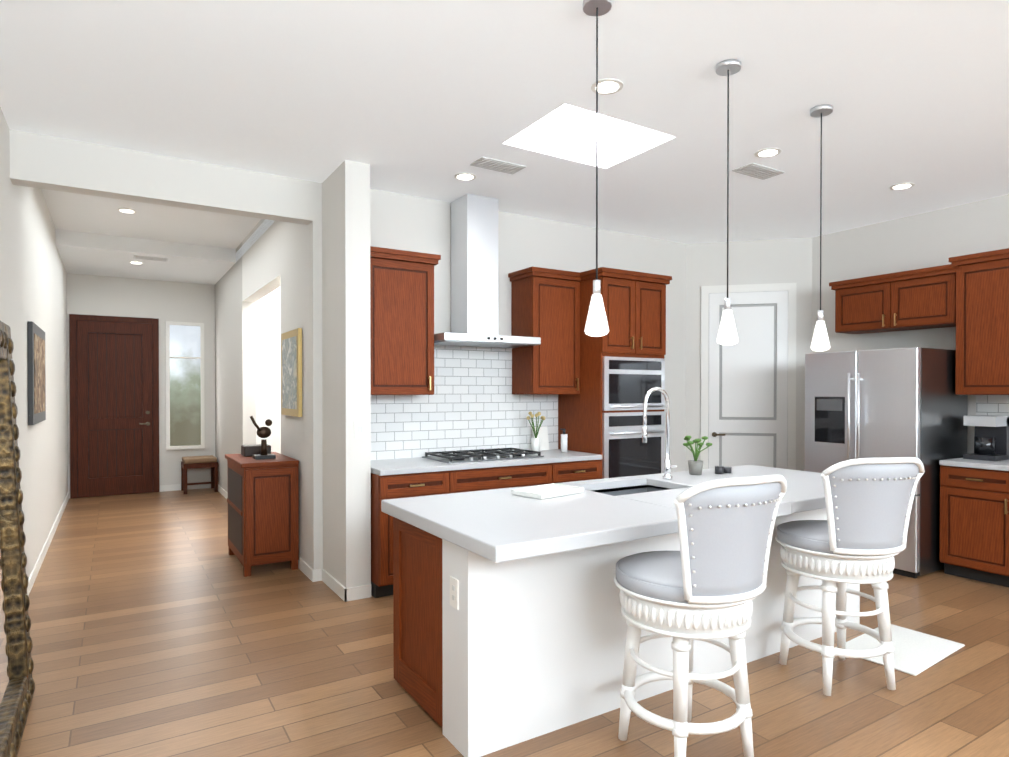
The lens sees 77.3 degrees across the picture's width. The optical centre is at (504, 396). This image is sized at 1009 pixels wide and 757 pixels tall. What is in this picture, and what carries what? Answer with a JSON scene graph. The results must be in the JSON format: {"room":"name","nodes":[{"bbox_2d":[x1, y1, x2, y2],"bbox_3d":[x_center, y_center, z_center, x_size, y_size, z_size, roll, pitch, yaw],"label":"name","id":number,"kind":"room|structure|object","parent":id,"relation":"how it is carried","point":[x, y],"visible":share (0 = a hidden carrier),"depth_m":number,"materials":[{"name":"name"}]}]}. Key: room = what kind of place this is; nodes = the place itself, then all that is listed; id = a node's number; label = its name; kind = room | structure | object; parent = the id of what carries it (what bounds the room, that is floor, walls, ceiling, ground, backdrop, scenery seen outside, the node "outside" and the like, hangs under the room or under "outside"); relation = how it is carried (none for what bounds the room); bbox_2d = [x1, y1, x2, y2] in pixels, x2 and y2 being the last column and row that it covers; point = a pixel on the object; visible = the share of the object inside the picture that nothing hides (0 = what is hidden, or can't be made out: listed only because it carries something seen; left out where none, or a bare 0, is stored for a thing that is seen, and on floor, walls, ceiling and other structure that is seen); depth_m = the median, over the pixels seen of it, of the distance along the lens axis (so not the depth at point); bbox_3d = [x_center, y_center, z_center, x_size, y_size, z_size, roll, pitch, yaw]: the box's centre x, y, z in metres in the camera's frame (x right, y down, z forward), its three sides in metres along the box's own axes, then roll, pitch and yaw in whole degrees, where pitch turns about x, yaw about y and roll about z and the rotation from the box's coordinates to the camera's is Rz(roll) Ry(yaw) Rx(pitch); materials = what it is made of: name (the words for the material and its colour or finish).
{"room":"kitchen","nodes":[
{"label":"kitchen","id":0,"kind":"room"},
{"bbox_2d":[0,107,67,578],"bbox_3d":[-2.529,-0.193,2.916,0.150,3.280,13.610,0,1,-32],"label":"wall","id":1,"kind":"structure","parent":0,"point":[33,280],"depth_m":5.08,"materials":[{"name":"white paint"}]},
{"bbox_2d":[28,321,45,424],"bbox_3d":[-3.735,-0.171,5.046,0.034,0.760,1.000,0,1,-32],"label":"picture","id":2,"kind":"object","parent":1,"relation":"attached to","point":[36,381],"visible":0.96,"depth_m":4.80,"materials":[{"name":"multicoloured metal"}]},
{"bbox_2d":[27,492,69,595],"bbox_3d":[-3.737,1.384,5.034,0.012,0.090,8.460,0,1,-32],"label":"baseboard","id":3,"kind":"structure","parent":1,"relation":"attached to","point":[31,580],"depth_m":5.64,"materials":[{"name":"white"}]},
{"bbox_2d":[67,273,214,491],"bbox_3d":[-4.744,-0.148,9.461,2.975,3.080,0.150,0,1,-32],"label":"wall","id":4,"kind":"structure","parent":0,"point":[163,302],"depth_m":9.22,"materials":[{"name":"white paint"}]},
{"bbox_2d":[69,314,158,498],"bbox_3d":[-5.468,0.137,8.872,1.070,2.520,0.085,0,1,-32],"label":"entry door","id":5,"kind":"structure","parent":4,"relation":"in","point":[114,403],"depth_m":8.87,"materials":[{"name":"brown wood"}]},
{"bbox_2d":[159,484,180,491],"bbox_3d":[-5.369,1.351,8.992,1.345,0.090,0.012,0,1,-32],"label":"baseboard","id":6,"kind":"structure","parent":4,"relation":"attached to","point":[175,487],"depth_m":9.26,"materials":[{"name":"white"}]},
{"bbox_2d":[166,321,204,449],"bbox_3d":[-4.729,-0.157,9.348,0.510,1.880,0.050,0,1,-32],"label":"sidelight window","id":7,"kind":"structure","parent":4,"relation":"in","point":[185,421],"depth_m":9.36,"materials":[{"name":"clear glass"}]},
{"bbox_2d":[256,287,280,453],"bbox_3d":[-2.630,-0.135,7.924,0.960,3.080,0.150,0,1,-32],"label":"window","id":8,"kind":"structure","parent":0,"point":[268,372],"depth_m":7.68,"materials":[{"name":"white paint"}]},
{"bbox_2d":[215,182,322,569],"bbox_3d":[-2.873,-0.229,7.261,0.150,3.280,5.560,0,1,-32],"label":"wall","id":9,"kind":"structure","parent":0,"point":[286,257],"depth_m":5.69,"materials":[{"name":"white paint"}]},
{"bbox_2d":[218,484,227,498],"bbox_3d":[-3.768,1.355,8.567,0.012,0.090,2.420,0,1,-32],"label":"baseboard","id":10,"kind":"structure","parent":9,"relation":"attached to","point":[220,489],"depth_m":8.89,"materials":[{"name":"white"}]},
{"bbox_2d":[281,328,301,416],"bbox_3d":[-1.823,-0.194,5.383,0.034,0.720,0.620,0,1,-32],"label":"framed picture","id":11,"kind":"object","parent":9,"relation":"attached to","point":[291,372],"visible":1,"depth_m":5.29,"materials":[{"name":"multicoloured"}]},
{"bbox_2d":[298,557,348,601],"bbox_3d":[-1.588,1.384,5.111,0.082,0.090,1.712,0,1,-32],"label":"baseboard","id":12,"kind":"structure","parent":9,"relation":"attached to","point":[340,590],"depth_m":4.83,"materials":[{"name":"white"}]},
{"bbox_2d":[322,160,370,587],"bbox_3d":[-1.206,-0.108,4.731,0.180,3.080,0.660,0,1,-32],"label":"wall","id":13,"kind":"structure","parent":0,"point":[346,381],"depth_m":4.48,"materials":[{"name":"white paint"}]},
{"bbox_2d":[0,0,1008,284],"bbox_3d":[0.428,-1.948,4.703,7.375,0.600,13.960,0,1,-32],"label":"ceiling","id":14,"kind":"structure","parent":0,"point":[424,98],"depth_m":3.54,"materials":[{"name":"white paint"}]},
{"bbox_2d":[117,208,136,212],"bbox_3d":[-3.722,-1.826,6.216,0.168,0.008,0.168,0,0,13],"label":"recessed light","id":15,"kind":"object","parent":14,"relation":"in","point":[125,210],"depth_m":6.20,"materials":[{"name":"white plastic"}]},
{"bbox_2d":[129,261,143,263],"bbox_3d":[-4.607,-1.670,7.893,0.168,0.008,0.168,0,0,13],"label":"recessed light","id":16,"kind":"object","parent":14,"relation":"in","point":[134,262],"depth_m":7.86,"materials":[{"name":"white plastic"}]},
{"bbox_2d":[133,255,167,261],"bbox_3d":[-4.282,-1.666,7.635,0.360,0.011,0.180,0,1,-32],"label":"ceiling vent","id":17,"kind":"object","parent":14,"relation":"in","point":[135,256],"depth_m":7.61,"materials":[{"name":"white metal"}]},
{"bbox_2d":[9,129,312,224],"bbox_3d":[-2.297,-1.596,4.425,1.845,0.500,0.150,0,1,-32],"label":"beam","id":18,"kind":"structure","parent":14,"relation":"attached to","point":[40,161],"depth_m":4.29,"materials":[{"name":"white paint"}]},
{"bbox_2d":[454,173,475,180],"bbox_3d":[-0.295,-1.643,4.729,0.168,0.008,0.168,0,1,-41],"label":"recessed light","id":19,"kind":"object","parent":14,"relation":"in","point":[459,176],"depth_m":4.71,"materials":[{"name":"white"}]},
{"bbox_2d":[470,156,525,174],"bbox_3d":[-0.045,-1.640,4.496,0.360,0.011,0.180,0,1,-32],"label":"ceiling vent","id":20,"kind":"object","parent":14,"relation":"in","point":[483,162],"depth_m":4.48,"materials":[{"name":"white metal"}]},
{"bbox_2d":[583,0,611,336],"bbox_3d":[0.383,-0.938,2.614,0.120,1.382,0.120,0,1,-32],"label":"pendant light","id":21,"kind":"object","parent":14,"relation":"hanging from","point":[596,325],"visible":1,"depth_m":2.60,"materials":[{"name":"white glass"}]},
{"bbox_2d":[591,78,622,94],"bbox_3d":[0.542,-1.632,3.330,0.168,0.008,0.168,0,1,-41],"label":"recessed light","id":22,"kind":"object","parent":14,"relation":"in","point":[608,86],"depth_m":3.31,"materials":[{"name":"white"}]},
{"bbox_2d":[715,59,740,344],"bbox_3d":[1.105,-0.943,3.120,0.120,1.382,0.120,0,1,-32],"label":"pendant light","id":23,"kind":"object","parent":14,"relation":"hanging from","point":[727,334],"visible":1,"depth_m":3.11,"materials":[{"name":"white glass"}]},
{"bbox_2d":[732,163,784,179],"bbox_3d":[1.857,-1.641,4.615,0.360,0.011,0.180,0,1,-32],"label":"ceiling vent","id":24,"kind":"object","parent":14,"relation":"in","point":[758,171],"depth_m":4.60,"materials":[{"name":"white metal"}]},
{"bbox_2d":[754,148,781,157],"bbox_3d":[1.776,-1.639,4.253,0.168,0.008,0.168,0,1,-41],"label":"recessed light","id":25,"kind":"object","parent":14,"relation":"in","point":[767,152],"depth_m":4.24,"materials":[{"name":"white plastic"}]},
{"bbox_2d":[810,104,832,350],"bbox_3d":[1.806,-0.947,3.601,0.120,1.382,0.120,0,1,-32],"label":"pendant light","id":26,"kind":"object","parent":14,"relation":"hanging from","point":[820,340],"visible":1,"depth_m":3.59,"materials":[{"name":"white glass"}]},
{"bbox_2d":[889,182,914,189],"bbox_3d":[3.120,-1.645,4.950,0.168,0.008,0.168,0,1,-41],"label":"recessed light","id":27,"kind":"object","parent":14,"relation":"in","point":[900,186],"depth_m":4.94,"materials":[{"name":"white plastic"}]},
{"bbox_2d":[17,488,1008,756],"bbox_3d":[0.428,1.492,4.732,7.375,0.120,13.960,0,1,-32],"label":"floor","id":28,"kind":"structure","parent":0,"point":[161,626],"depth_m":3.26,"materials":[{"name":"brown wood"}]},
{"bbox_2d":[0,321,34,756],"bbox_3d":[-2.001,0.561,2.485,0.146,1.780,1.210,0,1,-32],"label":"floor mirror","id":29,"kind":"object","parent":28,"relation":"on","point":[17,686],"visible":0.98,"depth_m":2.84,"materials":[{"name":"gold metal"}]},
{"bbox_2d":[181,455,217,493],"bbox_3d":[-4.480,1.144,9.259,0.450,0.500,0.430,0,1,-32],"label":"bench","id":30,"kind":"object","parent":28,"relation":"on","point":[193,462],"visible":1,"depth_m":9.14,"materials":[{"name":"brown wood"}]},
{"bbox_2d":[225,452,298,576],"bbox_3d":[-2.104,0.976,5.436,0.445,0.900,0.870,0,1,-32],"label":"base cabinet","id":31,"kind":"object","parent":28,"relation":"on","point":[263,510],"visible":0.96,"depth_m":5.09,"materials":[{"name":"brown wood"}]},
{"bbox_2d":[241,444,270,456],"bbox_3d":[-2.199,0.479,5.579,0.220,0.090,0.180,0,1,-32],"label":"decorative box","id":32,"kind":"object","parent":31,"relation":"on","point":[249,450],"visible":0.69,"depth_m":5.49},
{"bbox_2d":[250,416,275,459],"bbox_3d":[-2.049,0.344,5.317,0.201,0.365,0.140,0,1,-32],"label":"decorative sculpture","id":33,"kind":"object","parent":31,"relation":"on","point":[263,432],"visible":1,"depth_m":5.30,"materials":[{"name":"black metal"}]},
{"bbox_2d":[370,246,671,597],"bbox_3d":[0.176,0.161,5.379,2.820,2.530,0.705,0,1,-32],"label":"kitchen cabinets","id":34,"kind":"object","parent":28,"relation":"on","point":[578,384],"visible":0.77,"depth_m":5.48,"materials":[{"name":"brown wood"}]},
{"bbox_2d":[422,448,543,463],"bbox_3d":[-0.176,0.485,5.220,0.880,0.044,0.501,0,1,-32],"label":"cooktop","id":35,"kind":"object","parent":34,"relation":"in","point":[464,456],"visible":1,"depth_m":5.11,"materials":[{"name":"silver metal"}]},
{"bbox_2d":[526,411,544,451],"bbox_3d":[0.284,0.320,5.621,0.164,0.367,0.173,0,1,-32],"label":"vase","id":36,"kind":"object","parent":34,"relation":"on","point":[536,443],"visible":1,"depth_m":5.59,"materials":[{"name":"ceramic"}]},
{"bbox_2d":[532,426,548,450],"bbox_3d":[0.334,0.390,5.801,0.160,0.219,0.052,0,1,-32],"label":"cutting board","id":37,"kind":"object","parent":34,"relation":"on","point":[543,433],"visible":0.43,"depth_m":5.81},
{"bbox_2d":[560,429,566,451],"bbox_3d":[0.535,0.398,5.695,0.070,0.209,0.060,0,1,-32],"label":"soap bottle","id":38,"kind":"object","parent":34,"relation":"on","point":[563,442],"visible":1,"depth_m":5.67,"materials":[{"name":"plastic"}]},
{"bbox_2d":[393,485,848,756],"bbox_3d":[0.800,1.008,3.635,2.813,0.866,0.770,0,1,-32],"label":"kitchen island","id":39,"kind":"object","parent":28,"relation":"on","point":[509,625],"depth_m":2.76,"materials":[{"name":"white paint"}]},
{"bbox_2d":[381,465,825,564],"bbox_3d":[0.901,0.552,3.471,2.890,0.060,1.130,0,1,-32],"label":"island countertop","id":40,"kind":"structure","parent":39,"relation":"on","point":[499,526],"depth_m":2.88,"materials":[{"name":"white stone"}]},
{"bbox_2d":[511,483,583,499],"bbox_3d":[0.234,0.509,3.380,0.340,0.027,0.220,0,1,-44],"label":"tray","id":41,"kind":"object","parent":40,"relation":"on","point":[546,491],"visible":0.96,"depth_m":3.37,"materials":[{"name":"ceramic"}]},
{"bbox_2d":[642,387,676,479],"bbox_3d":[0.960,0.230,3.898,0.288,0.575,0.060,0,1,-32],"label":"faucet","id":42,"kind":"object","parent":40,"relation":"on","point":[668,466],"visible":1,"depth_m":3.92,"materials":[{"name":"silver metal"}]},
{"bbox_2d":[683,435,712,474],"bbox_3d":[1.248,0.388,4.160,0.190,0.256,0.199,0,1,-32],"label":"potted plant","id":43,"kind":"object","parent":40,"relation":"on","point":[695,465],"visible":1,"depth_m":4.13,"materials":[{"name":"green plant"}]},
{"bbox_2d":[715,466,727,473],"bbox_3d":[1.426,0.491,4.189,0.053,0.049,0.056,0,1,-32],"label":"candle holder","id":44,"kind":"object","parent":40,"relation":"on","point":[720,469],"depth_m":4.18,"materials":[{"name":"glass"}]},
{"bbox_2d":[614,475,786,756],"bbox_3d":[0.751,0.861,2.517,0.576,1.159,0.661,0,1,-32],"label":"stool","id":45,"kind":"object","parent":28,"relation":"on","point":[707,582],"visible":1,"depth_m":2.33,"materials":[{"name":"white wood"}]},
{"bbox_2d":[775,457,924,695],"bbox_3d":[1.691,0.856,3.171,0.632,1.159,0.662,0,1,-32],"label":"stool","id":46,"kind":"object","parent":28,"relation":"on","point":[859,535],"visible":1,"depth_m":3.00,"materials":[{"name":"white wood"}]},
{"bbox_2d":[805,347,967,578],"bbox_3d":[3.292,0.520,5.509,0.906,1.810,0.940,0,1,-32],"label":"fridge","id":47,"kind":"object","parent":28,"relation":"on","point":[893,403],"visible":0.44,"depth_m":5.13,"materials":[{"name":"silver metal"}]},
{"bbox_2d":[835,624,964,675],"bbox_3d":[2.261,1.435,3.608,0.660,0.011,0.420,0,1,-36],"label":"mat","id":48,"kind":"object","parent":28,"relation":"on","point":[915,653],"visible":0.65,"depth_m":3.59,"materials":[{"name":"white fabric"}]},
{"bbox_2d":[829,248,1008,586],"bbox_3d":[3.939,0.151,4.843,0.664,2.560,2.940,0,1,-32],"label":"kitchen cabinets","id":49,"kind":"object","parent":28,"relation":"on","point":[967,296],"visible":1,"depth_m":5.01,"materials":[{"name":"brown wood"}]},
{"bbox_2d":[963,415,1008,460],"bbox_3d":[3.899,0.333,5.096,0.280,0.349,0.220,0,1,-32],"label":"coffee maker","id":50,"kind":"object","parent":49,"relation":"on","point":[991,440],"visible":1,"depth_m":5.04,"materials":[{"name":"plastic"}]},
{"bbox_2d":[370,189,685,471],"bbox_3d":[0.301,-0.118,5.963,3.880,3.080,0.150,0,1,-32],"label":"wall","id":51,"kind":"structure","parent":0,"point":[408,223],"depth_m":5.92,"materials":[{"name":"white paint"}]},
{"bbox_2d":[434,193,540,347],"bbox_3d":[-0.202,-1.038,5.248,0.900,1.224,0.487,0,1,-32],"label":"range hood","id":52,"kind":"object","parent":51,"relation":"attached to","point":[474,270],"visible":0.92,"depth_m":5.21,"materials":[{"name":"silver metal"}]},
{"bbox_2d":[686,238,811,470],"bbox_3d":[2.634,-0.126,6.878,1.050,3.080,1.050,0,1,-32],"label":"wall","id":53,"kind":"structure","parent":0,"point":[771,261],"depth_m":6.76,"materials":[{"name":"white paint"}]},
{"bbox_2d":[701,283,795,469],"bbox_3d":[2.606,0.110,6.763,0.693,2.610,0.693,0,1,-32],"label":"pantry door","id":54,"kind":"structure","parent":53,"relation":"in","point":[748,397],"depth_m":6.74,"materials":[{"name":"white wood"}]},
{"bbox_2d":[812,194,1008,452],"bbox_3d":[5.117,-0.100,3.723,0.150,3.080,6.930,0,1,-32],"label":"wall","id":55,"kind":"structure","parent":0,"point":[940,237],"depth_m":5.84,"materials":[{"name":"white paint"}]}
]}

